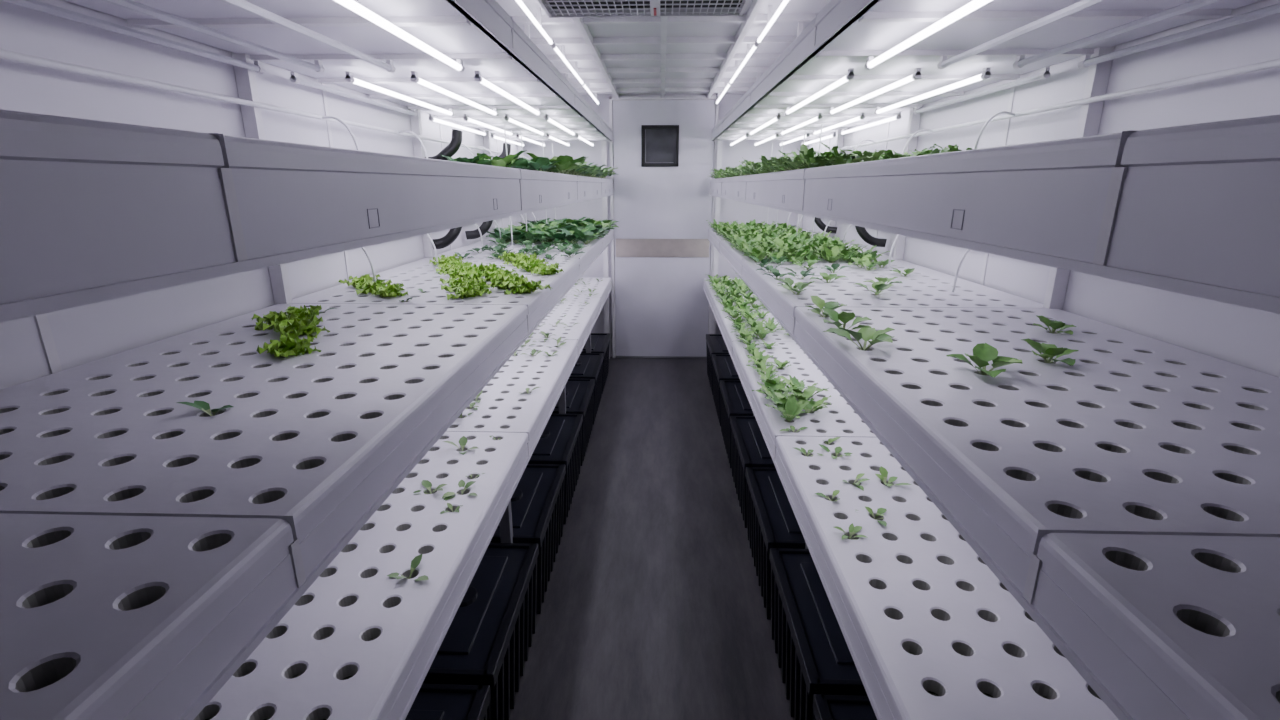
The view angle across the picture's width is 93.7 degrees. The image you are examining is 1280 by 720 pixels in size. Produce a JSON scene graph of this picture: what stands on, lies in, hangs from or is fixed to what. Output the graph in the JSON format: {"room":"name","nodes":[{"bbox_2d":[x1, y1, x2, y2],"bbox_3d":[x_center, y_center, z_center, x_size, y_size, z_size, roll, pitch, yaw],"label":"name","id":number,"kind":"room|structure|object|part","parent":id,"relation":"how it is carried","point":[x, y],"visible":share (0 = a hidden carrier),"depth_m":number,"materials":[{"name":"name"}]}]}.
{"room":"indoor hydroponic farm","nodes":[
{"label":"indoor hydroponic farm","id":0,"kind":"room"},
{"bbox_2d":[0,0,521,389],"bbox_3d":[-1.128,-0.280,2.387,0.064,2.200,6.020,1,16,2],"label":"wall","id":1,"kind":"structure","parent":0,"point":[37,346],"depth_m":1.42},
{"bbox_2d":[2,0,264,73],"label":"lights","id":2,"kind":"object","parent":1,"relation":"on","point":[258,67],"depth_m":1.26,"materials":[{"name":"white plastic"}]},
{"bbox_2d":[510,357,793,719],"bbox_3d":[0.078,0.825,2.635,2.480,0.060,6.080,1,16,2],"label":"floor","id":3,"kind":"structure","parent":0,"point":[652,608],"depth_m":2.36,"materials":[{"name":"concrete"}]},
{"bbox_2d":[0,0,613,719],"bbox_3d":[-0.711,-0.259,2.318,0.779,2.200,5.825,1,16,2],"label":"rack","id":4,"kind":"object","parent":3,"relation":"on","point":[162,558],"visible":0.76,"depth_m":0.91,"materials":[{"name":"white plastic"}]},
{"bbox_2d":[102,0,324,73],"label":"lights","id":5,"kind":"object","parent":4,"relation":"on","point":[317,66],"depth_m":1.25,"materials":[{"name":"white plastic"}]},
{"bbox_2d":[251,305,329,356],"bbox_3d":[-0.747,-0.040,1.306,0.334,0.066,0.466,1,16,2],"label":"plants","id":6,"kind":"object","parent":4,"relation":"on","point":[293,324],"depth_m":1.42,"materials":[{"name":"green plant"}]},
{"bbox_2d":[0,109,612,322],"bbox_3d":[-0.705,-0.623,2.197,0.766,0.125,5.796,1,16,2],"label":"tray","id":7,"kind":"object","parent":4,"relation":"on","point":[92,211],"depth_m":0.52,"materials":[{"name":"white plastic"}]},
{"bbox_2d":[176,272,437,415],"bbox_3d":[-0.819,-0.143,1.714,0.272,0.035,1.640,-1,16,-2],"label":"seedlings","id":8,"kind":"object","parent":4,"relation":"on","point":[204,406],"visible":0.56,"depth_m":0.97,"materials":[{"name":"green plant"}]},
{"bbox_2d":[0,229,613,719],"bbox_3d":[-0.705,-0.260,2.303,0.766,0.095,5.796,1,16,2],"label":"tray","id":9,"kind":"object","parent":4,"relation":"on","point":[150,542],"depth_m":0.78,"materials":[{"name":"white plastic"}]},
{"bbox_2d":[220,0,395,72],"label":"lights","id":10,"kind":"object","parent":4,"relation":"on","point":[246,6],"depth_m":1.25,"materials":[{"name":"white plastic"}]},
{"bbox_2d":[65,0,611,140],"bbox_3d":[-0.705,-1.009,2.084,0.766,0.090,5.796,1,16,2],"label":"tray","id":11,"kind":"object","parent":4,"relation":"on","point":[481,34],"depth_m":1.63,"materials":[{"name":"white plastic"}]},
{"bbox_2d":[290,72,416,115],"label":"lights","id":12,"kind":"object","parent":4,"relation":"on","point":[294,78],"depth_m":2.11,"materials":[{"name":"white"}]},
{"bbox_3d":[-0.720,-0.260,2.318,0.760,2.200,5.825,1,16,2],"label":"rack frame","id":13,"kind":"part","parent":4,"relation":"part of","materials":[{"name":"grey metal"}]},
{"bbox_2d":[338,274,407,296],"bbox_3d":[-0.810,-0.201,1.857,0.333,0.066,0.415,1,16,2],"label":"plants","id":14,"kind":"object","parent":4,"relation":"on","point":[365,283],"depth_m":2.00,"materials":[{"name":"green plant"}]},
{"bbox_2d":[334,0,464,72],"label":"lights","id":15,"kind":"object","parent":4,"relation":"on","point":[352,5],"depth_m":1.25,"materials":[{"name":"white plastic"}]},
{"bbox_2d":[194,277,611,719],"bbox_3d":[-0.715,0.139,2.419,0.746,0.092,5.796,1,16,2],"label":"tray","id":16,"kind":"object","parent":4,"relation":"on","point":[361,642],"depth_m":1.25,"materials":[{"name":"white plastic"}]},
{"bbox_2d":[425,129,462,160],"bbox_3d":[-0.964,-1.033,2.932,0.198,0.180,0.061,-5,17,-18],"label":"hose","id":17,"kind":"object","parent":4,"relation":"attached to","point":[454,145],"visible":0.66,"depth_m":2.92,"materials":[{"name":"plastic"}]},
{"bbox_2d":[345,71,544,146],"label":"lights","id":18,"kind":"object","parent":4,"relation":"on","point":[349,77],"depth_m":2.68,"materials":[{"name":"white"}]},
{"bbox_2d":[432,227,461,248],"bbox_3d":[-0.974,-0.650,3.022,0.180,0.180,0.066,-6,17,-20],"label":"hose","id":19,"kind":"object","parent":4,"relation":"attached to","point":[451,236],"visible":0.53,"depth_m":3.01,"materials":[{"name":"rubber"}]},
{"bbox_2d":[410,71,497,115],"label":"lights","id":20,"kind":"object","parent":4,"relation":"on","point":[414,77],"depth_m":2.09,"materials":[{"name":"white"}]},
{"bbox_2d":[465,220,492,239],"bbox_3d":[-0.954,-0.812,3.578,0.180,0.180,0.066,-6,17,-20],"label":"hose","id":21,"kind":"object","parent":4,"relation":"attached to","point":[485,226],"visible":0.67,"depth_m":3.56,"materials":[{"name":"rubber"}]},
{"bbox_2d":[387,278,601,580],"bbox_3d":[-0.514,0.086,2.389,0.308,0.051,5.596,1,16,2],"label":"seedlings","id":22,"kind":"object","parent":4,"relation":"on","point":[415,562],"visible":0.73,"depth_m":1.60,"materials":[{"name":"green plant"}]},
{"bbox_2d":[429,251,563,299],"bbox_3d":[-0.568,-0.298,2.190,0.648,0.066,1.201,1,16,2],"label":"plants","id":23,"kind":"object","parent":4,"relation":"on","point":[468,287],"depth_m":2.27,"materials":[{"name":"green plant"}]},
{"bbox_2d":[498,143,510,157],"bbox_3d":[-0.930,-1.310,3.882,0.198,0.180,0.061,-5,17,-18],"label":"hose","id":24,"kind":"object","parent":4,"relation":"attached to","point":[503,154],"visible":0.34,"depth_m":3.87,"materials":[{"name":"rubber"}]},
{"bbox_2d":[441,150,616,178],"bbox_3d":[-0.583,-1.190,3.748,0.762,0.120,2.491,1,16,2],"label":"leafy greens","id":25,"kind":"object","parent":4,"relation":"on","point":[563,164],"visible":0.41,"depth_m":2.71,"materials":[{"name":"green plant"}]},
{"bbox_2d":[474,71,593,145],"label":"lights","id":26,"kind":"object","parent":4,"relation":"on","point":[477,77],"depth_m":2.31,"materials":[{"name":"white"}]},
{"bbox_2d":[455,217,618,259],"bbox_3d":[-0.580,-0.842,3.963,0.823,0.118,2.273,1,16,2],"label":"leafy greens","id":27,"kind":"object","parent":4,"relation":"on","point":[565,229],"visible":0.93,"depth_m":3.69,"materials":[{"name":"green plant"}]},
{"bbox_2d":[504,114,569,145],"label":"lights","id":28,"kind":"object","parent":4,"relation":"on","point":[506,117],"depth_m":3.47,"materials":[{"name":"white"}]},
{"bbox_2d":[515,0,598,104],"label":"lights","id":29,"kind":"object","parent":4,"relation":"on","point":[538,23],"depth_m":2.80,"materials":[{"name":"white plastic"}]},
{"bbox_2d":[405,684,490,719],"bbox_3d":[-0.730,1.020,1.240,0.712,0.346,0.568,1,16,2],"label":"storage bin","id":30,"kind":"object","parent":3,"relation":"on","point":[432,701],"visible":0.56,"depth_m":1.42,"materials":[{"name":"plastic"}]},
{"bbox_2d":[422,543,538,719],"bbox_3d":[-0.709,0.852,1.816,0.712,0.346,0.568,1,16,2],"label":"storage bin","id":31,"kind":"object","parent":3,"relation":"on","point":[487,641],"visible":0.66,"depth_m":1.71,"materials":[{"name":"plastic"}]},
{"bbox_2d":[490,464,565,613],"bbox_3d":[-0.689,0.684,2.392,0.712,0.346,0.568,1,16,2],"label":"storage bin","id":32,"kind":"object","parent":3,"relation":"on","point":[537,501],"visible":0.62,"depth_m":2.31,"materials":[{"name":"plastic"}]},
{"bbox_2d":[528,414,582,524],"bbox_3d":[-0.668,0.516,2.967,0.712,0.346,0.568,1,16,2],"label":"storage bin","id":33,"kind":"object","parent":3,"relation":"on","point":[559,442],"visible":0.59,"depth_m":2.87,"materials":[{"name":"plastic"}]},
{"bbox_2d":[552,379,594,465],"bbox_3d":[-0.648,0.348,3.543,0.712,0.346,0.568,1,16,2],"label":"storage bin","id":34,"kind":"object","parent":3,"relation":"on","point":[579,392],"visible":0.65,"depth_m":3.48,"materials":[{"name":"plastic"}]},
{"bbox_2d":[569,353,603,424],"bbox_3d":[-0.627,0.180,4.119,0.712,0.346,0.568,1,16,2],"label":"storage bin","id":35,"kind":"object","parent":3,"relation":"on","point":[588,365],"visible":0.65,"depth_m":4.04,"materials":[{"name":"plastic"}]},
{"bbox_2d":[581,333,610,393],"bbox_3d":[-0.607,0.012,4.694,0.712,0.346,0.568,1,16,2],"label":"storage bin","id":36,"kind":"object","parent":3,"relation":"on","point":[600,342],"visible":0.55,"depth_m":4.63,"materials":[{"name":"plastic"}]},
{"bbox_2d":[706,334,728,394],"bbox_3d":[0.897,0.026,4.645,0.742,0.346,0.568,1,16,2],"label":"storage bin","id":37,"kind":"object","parent":3,"relation":"on","point":[715,343],"visible":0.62,"depth_m":4.60,"materials":[{"name":"plastic"}]},
{"bbox_2d":[712,354,739,425],"bbox_3d":[0.877,0.194,4.070,0.742,0.346,0.568,1,16,2],"label":"storage bin","id":38,"kind":"object","parent":3,"relation":"on","point":[723,368],"visible":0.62,"depth_m":4.02,"materials":[{"name":"plastic"}]},
{"bbox_2d":[719,380,752,467],"bbox_3d":[0.856,0.362,3.494,0.742,0.346,0.568,1,16,2],"label":"storage bin","id":39,"kind":"object","parent":3,"relation":"on","point":[734,401],"visible":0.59,"depth_m":3.43,"materials":[{"name":"plastic"}]},
{"bbox_2d":[730,416,774,527],"bbox_3d":[0.836,0.530,2.918,0.742,0.346,0.568,1,16,2],"label":"storage bin","id":40,"kind":"object","parent":3,"relation":"on","point":[749,448],"visible":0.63,"depth_m":2.84,"materials":[{"name":"plastic"}]},
{"bbox_2d":[745,467,804,619],"bbox_3d":[0.815,0.698,2.343,0.742,0.346,0.568,1,16,2],"label":"storage bin","id":41,"kind":"object","parent":3,"relation":"on","point":[772,522],"visible":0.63,"depth_m":2.26,"materials":[{"name":"plastic"}]},
{"bbox_2d":[769,548,867,719],"bbox_3d":[0.795,0.866,1.767,0.742,0.346,0.568,1,16,2],"label":"storage bin","id":42,"kind":"object","parent":3,"relation":"on","point":[814,655],"visible":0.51,"depth_m":1.69,"materials":[{"name":"plastic"}]},
{"bbox_2d":[812,694,876,719],"bbox_3d":[0.774,1.034,1.191,0.742,0.346,0.568,1,16,2],"label":"storage bin","id":43,"kind":"object","parent":3,"relation":"on","point":[825,707],"visible":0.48,"depth_m":1.40,"materials":[{"name":"plastic"}]},
{"bbox_2d":[703,0,1279,719],"bbox_3d":[0.850,-0.245,2.267,0.809,2.200,5.825,1,16,2],"label":"rack","id":44,"kind":"object","parent":3,"relation":"on","point":[1097,537],"visible":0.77,"depth_m":0.95,"materials":[{"name":"white plastic"}]},
{"bbox_2d":[0,50,1279,291],"bbox_3d":[0.078,-0.625,2.212,2.274,0.669,5.600,1,16,2],"label":"tubing","id":45,"kind":"object","parent":44,"relation":"attached to","point":[8,55],"visible":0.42,"depth_m":1.64,"materials":[{"name":"plastic"}]},
{"bbox_2d":[716,0,788,103],"label":"lights","id":46,"kind":"object","parent":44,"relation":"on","point":[770,20],"depth_m":2.77,"materials":[{"name":"white plastic"}]},
{"bbox_2d":[704,273,831,422],"bbox_3d":[0.680,-0.266,3.523,0.447,0.093,3.252,1,16,2],"label":"plants","id":47,"kind":"object","parent":44,"relation":"on","point":[789,407],"visible":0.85,"depth_m":2.76,"materials":[{"name":"green plant"}]},
{"bbox_2d":[754,113,821,145],"label":"lights","id":48,"kind":"object","parent":44,"relation":"on","point":[819,116],"depth_m":3.41,"materials":[{"name":"white"}]},
{"bbox_2d":[730,68,854,145],"label":"lights","id":49,"kind":"object","parent":44,"relation":"on","point":[850,75],"depth_m":2.26,"materials":[{"name":"white"}]},
{"bbox_2d":[706,219,889,262],"bbox_3d":[0.852,-0.798,3.841,0.732,0.102,2.336,1,16,2],"label":"plants","id":50,"kind":"object","parent":44,"relation":"on","point":[758,240],"visible":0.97,"depth_m":3.24,"materials":[{"name":"green plant"}]},
{"bbox_2d":[814,217,837,233],"bbox_3d":[1.218,-0.927,3.967,0.176,0.176,0.058,7,18,24],"label":"hose","id":51,"kind":"object","parent":44,"relation":"attached to","point":[818,221],"visible":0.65,"depth_m":3.96,"materials":[{"name":"rubber"}]},
{"bbox_2d":[779,112,901,145],"label":"lights","id":52,"kind":"object","parent":44,"relation":"on","point":[862,116],"depth_m":3.35,"materials":[{"name":"white"}]},
{"bbox_2d":[710,142,971,178],"bbox_3d":[0.828,-1.045,3.282,0.738,0.103,3.295,1,16,2],"label":"plants","id":53,"kind":"object","parent":44,"relation":"on","point":[807,158],"visible":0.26,"depth_m":1.87,"materials":[{"name":"green plant"}]},
{"bbox_2d":[780,426,911,539],"bbox_3d":[0.574,0.311,1.651,0.273,0.032,0.671,1,16,2],"label":"seedlings","id":54,"kind":"object","parent":44,"relation":"on","point":[884,473],"visible":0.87,"depth_m":1.61,"materials":[{"name":"green plant"}]},
{"bbox_2d":[855,226,886,246],"bbox_3d":[1.188,-0.675,3.104,0.176,0.176,0.058,7,18,24],"label":"hose","id":55,"kind":"object","parent":44,"relation":"attached to","point":[861,231],"visible":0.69,"depth_m":3.10,"materials":[{"name":"rubber"}]},
{"bbox_2d":[829,68,921,114],"label":"lights","id":56,"kind":"object","parent":44,"relation":"on","point":[917,74],"depth_m":2.03,"materials":[{"name":"white"}]},
{"bbox_2d":[703,278,1118,719],"bbox_3d":[0.843,0.154,2.368,0.796,0.092,5.796,1,16,2],"label":"tray","id":57,"kind":"object","parent":44,"relation":"on","point":[930,632],"depth_m":1.21,"materials":[{"name":"white plastic"}]},
{"bbox_2d":[748,254,1078,376],"bbox_3d":[0.769,-0.224,1.925,0.665,0.071,1.779,1,16,2],"label":"seedlings","id":58,"kind":"object","parent":44,"relation":"on","point":[983,353],"visible":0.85,"depth_m":1.47,"materials":[{"name":"green plant"}]},
{"bbox_2d":[864,0,991,69],"label":"lights","id":59,"kind":"object","parent":44,"relation":"on","point":[973,5],"depth_m":1.24,"materials":[{"name":"white plastic"}]},
{"bbox_2d":[874,67,990,114],"label":"lights","id":60,"kind":"object","parent":44,"relation":"on","point":[986,74],"depth_m":2.03,"materials":[{"name":"white"}]},
{"bbox_3d":[0.875,-0.244,2.266,0.760,2.200,5.825,1,16,2],"label":"rack frame","id":61,"kind":"part","parent":44,"relation":"part of","materials":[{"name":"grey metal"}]},
{"bbox_2d":[711,0,1260,140],"bbox_3d":[0.858,-0.994,2.033,0.766,0.090,5.796,1,16,2],"label":"tray","id":62,"kind":"object","parent":44,"relation":"on","point":[841,37],"depth_m":1.60,"materials":[{"name":"white plastic"}]},
{"bbox_2d":[708,228,1279,719],"bbox_3d":[0.858,-0.245,2.252,0.766,0.095,5.796,1,16,2],"label":"tray","id":63,"kind":"object","parent":44,"relation":"on","point":[1126,496],"depth_m":0.80,"materials":[{"name":"white plastic"}]},
{"bbox_2d":[710,114,1279,313],"bbox_3d":[0.858,-0.608,2.146,0.766,0.125,5.796,1,16,2],"label":"tray","id":64,"kind":"object","parent":44,"relation":"on","point":[1193,209],"depth_m":0.55,"materials":[{"name":"white plastic"}]},
{"bbox_2d":[937,0,1105,69],"label":"lights","id":65,"kind":"object","parent":44,"relation":"on","point":[1081,5],"depth_m":1.24,"materials":[{"name":"white plastic"}]},
{"bbox_2d":[1013,0,1223,68],"label":"lights","id":66,"kind":"object","parent":44,"relation":"on","point":[1020,60],"depth_m":1.24,"materials":[{"name":"white plastic"}]},
{"bbox_2d":[522,94,802,356],"bbox_3d":[0.180,-1.096,5.188,2.360,2.200,0.100,1,16,2],"label":"wall","id":67,"kind":"structure","parent":0,"point":[730,210],"depth_m":5.05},
{"bbox_2d":[609,96,718,358],"bbox_3d":[0.192,-1.065,5.116,0.880,2.180,0.050,1,16,2],"label":"door","id":68,"kind":"structure","parent":67,"relation":"in","point":[664,150],"depth_m":5.06,"materials":[{"name":"grey metal"}]},
{"bbox_2d":[616,239,709,256],"bbox_3d":[0.192,-0.957,5.130,0.800,0.155,0.006,1,16,2],"label":"plate","id":69,"kind":"object","parent":68,"relation":"attached to","point":[624,247],"visible":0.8,"depth_m":5.13,"materials":[{"name":"silver metal"}]},
{"bbox_2d":[496,0,829,100],"bbox_3d":[0.078,-1.344,2.002,2.480,0.060,6.080,1,16,2],"label":"ceiling","id":70,"kind":"structure","parent":0,"point":[511,7],"depth_m":3.16,"materials":[{"name":"white metal"}]},
{"bbox_2d":[538,0,748,17],"bbox_3d":[0.008,-1.247,1.934,0.735,0.089,0.710,1,16,2],"label":"vent","id":71,"kind":"object","parent":70,"relation":"attached to","point":[553,8],"depth_m":2.23,"materials":[{"name":"white metal"}]},
{"bbox_2d":[802,0,1279,377],"bbox_3d":[1.287,-0.257,2.308,0.064,2.200,6.020,1,16,2],"label":"wall","id":72,"kind":"structure","parent":0,"point":[1246,337],"depth_m":1.50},
{"bbox_2d":[913,67,1050,114],"label":"lights","id":73,"kind":"object","parent":72,"relation":"on","point":[1045,73],"depth_m":2.03,"materials":[{"name":"white"}]},
{"bbox_2d":[1078,3,1279,68],"label":"lights","id":74,"kind":"object","parent":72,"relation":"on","point":[1085,61],"depth_m":1.28,"materials":[{"name":"white plastic"}]}
]}

